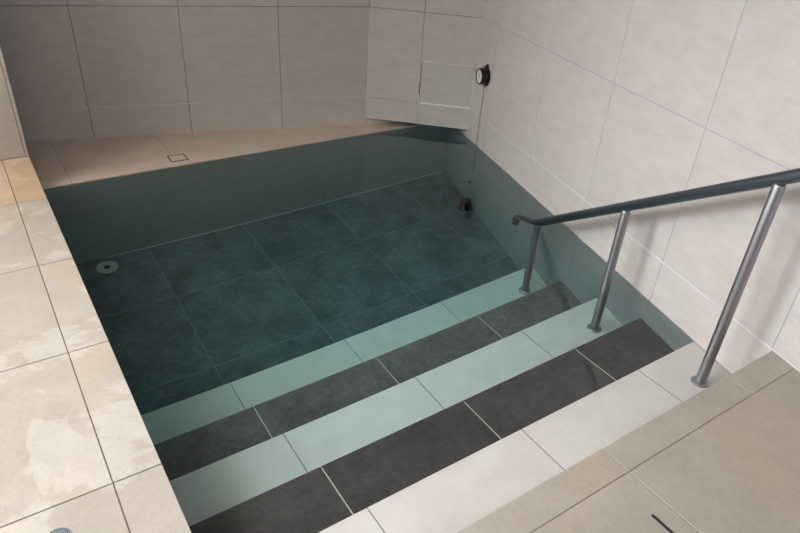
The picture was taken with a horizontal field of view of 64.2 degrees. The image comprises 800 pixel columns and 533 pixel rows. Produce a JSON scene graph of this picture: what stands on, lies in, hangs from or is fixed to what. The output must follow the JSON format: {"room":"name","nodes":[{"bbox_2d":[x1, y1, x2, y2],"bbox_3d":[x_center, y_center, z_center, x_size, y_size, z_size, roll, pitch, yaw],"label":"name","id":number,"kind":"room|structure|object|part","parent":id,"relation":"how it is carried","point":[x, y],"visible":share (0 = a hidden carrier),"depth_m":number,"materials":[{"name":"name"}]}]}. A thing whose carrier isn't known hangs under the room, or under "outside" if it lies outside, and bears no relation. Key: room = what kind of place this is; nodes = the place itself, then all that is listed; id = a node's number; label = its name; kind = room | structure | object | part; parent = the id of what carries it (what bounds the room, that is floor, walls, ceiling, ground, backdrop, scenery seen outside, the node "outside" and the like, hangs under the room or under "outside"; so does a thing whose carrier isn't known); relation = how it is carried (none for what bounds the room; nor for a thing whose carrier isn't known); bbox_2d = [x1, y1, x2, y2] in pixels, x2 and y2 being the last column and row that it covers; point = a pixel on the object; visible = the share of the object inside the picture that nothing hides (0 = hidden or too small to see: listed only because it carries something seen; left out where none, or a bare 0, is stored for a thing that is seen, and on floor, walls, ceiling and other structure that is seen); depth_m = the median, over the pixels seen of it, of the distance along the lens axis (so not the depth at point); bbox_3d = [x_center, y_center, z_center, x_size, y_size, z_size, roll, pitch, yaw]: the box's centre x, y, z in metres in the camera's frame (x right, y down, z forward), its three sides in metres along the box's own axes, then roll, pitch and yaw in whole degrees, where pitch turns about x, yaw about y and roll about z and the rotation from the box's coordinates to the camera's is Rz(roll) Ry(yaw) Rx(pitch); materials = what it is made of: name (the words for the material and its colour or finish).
{"room":"indoor plunge pool","nodes":[
{"label":"indoor plunge pool","id":0,"kind":"room"},
{"bbox_2d":[0,47,421,189],"bbox_3d":[-1.433,-1.194,3.380,4.366,3.557,0.150,-17,37,-30],"label":"wall","id":1,"kind":"structure","parent":0,"point":[12,140],"depth_m":3.19,"materials":[{"name":"tile"}]},
{"bbox_2d":[26,122,424,189],"bbox_3d":[-1.806,-0.309,4.401,4.418,1.200,1.128,-17,37,-30],"label":"ledge","id":2,"kind":"object","parent":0,"point":[56,163],"visible":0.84,"depth_m":3.97,"materials":[{"name":"tile"}]},
{"bbox_2d":[167,153,188,161],"bbox_3d":[-1.350,-0.660,3.876,0.104,0.002,0.104,-17,37,-30],"label":"drain cover","id":3,"kind":"object","parent":2,"relation":"on","point":[178,157],"visible":1,"depth_m":3.87,"materials":[{"name":"brown"}]},
{"bbox_3d":[-1.350,-0.660,3.877,0.086,0.002,0.086,-17,37,-30],"label":"lid","id":4,"kind":"part","parent":3,"relation":"part of","materials":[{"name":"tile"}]},
{"bbox_2d":[0,0,453,141],"bbox_3d":[-1.836,-1.853,3.538,4.940,2.650,0.151,-7,33,-17],"label":"wall","id":5,"kind":"structure","parent":0,"point":[76,69],"depth_m":4.01,"materials":[{"name":"tile"}]},
{"bbox_2d":[366,0,483,129],"bbox_3d":[0.194,-2.060,3.903,0.740,2.441,0.049,9,32,8],"label":"wall","id":6,"kind":"structure","parent":5,"relation":"attached to","point":[402,86],"depth_m":4.30,"materials":[{"name":"tile"}]},
{"bbox_2d":[0,156,799,532],"bbox_3d":[-0.088,1.397,1.607,3.555,1.350,6.220,-17,37,-30],"label":"floor","id":7,"kind":"structure","parent":0,"point":[78,453],"depth_m":1.78,"materials":[{"name":"tile"}]},
{"bbox_2d":[49,527,71,532],"bbox_3d":[-0.792,0.632,1.477,0.064,0.003,0.064,-17,37,-30],"label":"drain grate","id":8,"kind":"object","parent":7,"relation":"on","point":[61,529],"visible":1,"depth_m":1.50,"materials":[{"name":"silver metal"}]},
{"bbox_2d":[650,514,673,532],"bbox_3d":[0.929,0.876,1.279,0.011,0.002,1.030,-17,37,-30],"label":"drain","id":9,"kind":"object","parent":7,"relation":"on","point":[653,516],"visible":1,"depth_m":1.61,"materials":[{"name":"black metal"}]},
{"bbox_2d":[457,0,799,373],"bbox_3d":[1.546,-0.443,1.490,0.150,2.500,6.681,-7,33,-17],"label":"wall","id":10,"kind":"structure","parent":0,"point":[586,104],"depth_m":2.65,"materials":[{"name":"tile"}]},
{"bbox_2d":[476,64,489,146],"bbox_3d":[0.506,-0.840,4.346,0.055,1.058,0.123,-7,33,-17],"label":"thermometer","id":11,"kind":"object","parent":10,"relation":"attached to","point":[482,74],"visible":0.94,"depth_m":4.08,"materials":[{"name":"black plastic"}]},
{"bbox_3d":[-0.459,0.478,4.173,2.791,0.100,1.413,-17,37,-30],"label":"floor","id":12,"kind":"structure","parent":0,"visible":0},
{"bbox_2d":[44,125,730,532],"bbox_3d":[-0.010,0.365,3.359,2.785,1.017,2.938,-17,37,-30],"label":"pool","id":13,"kind":"object","parent":12,"relation":"on","point":[377,332],"visible":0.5,"depth_m":2.54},
{"bbox_3d":[0.216,0.743,2.787,2.399,1.023,1.535,-17,37,-30],"label":"stairs","id":14,"kind":"structure","parent":12,"relation":"on","visible":0},
{"bbox_2d":[530,168,799,387],"bbox_3d":[1.112,0.271,2.411,0.069,1.902,2.861,-7,33,-17],"label":"handrail","id":15,"kind":"object","parent":14,"relation":"on","point":[778,181],"visible":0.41,"depth_m":2.26,"materials":[{"name":"metal"}]},
{"bbox_3d":[0.936,0.104,2.915,0.039,0.827,0.039,-17,37,-30],"label":"post","id":16,"kind":"part","parent":15,"relation":"part of","materials":[{"name":"metal"}]},
{"bbox_3d":[1.129,0.029,2.262,0.043,1.333,2.861,-7,33,-17],"label":"rail","id":17,"kind":"part","parent":15,"relation":"part of","materials":[{"name":"metal"}]},
{"bbox_3d":[1.157,0.086,2.193,0.039,0.827,0.039,-17,37,-30],"label":"post","id":18,"kind":"part","parent":15,"relation":"part of","materials":[{"name":"metal"}]}
]}

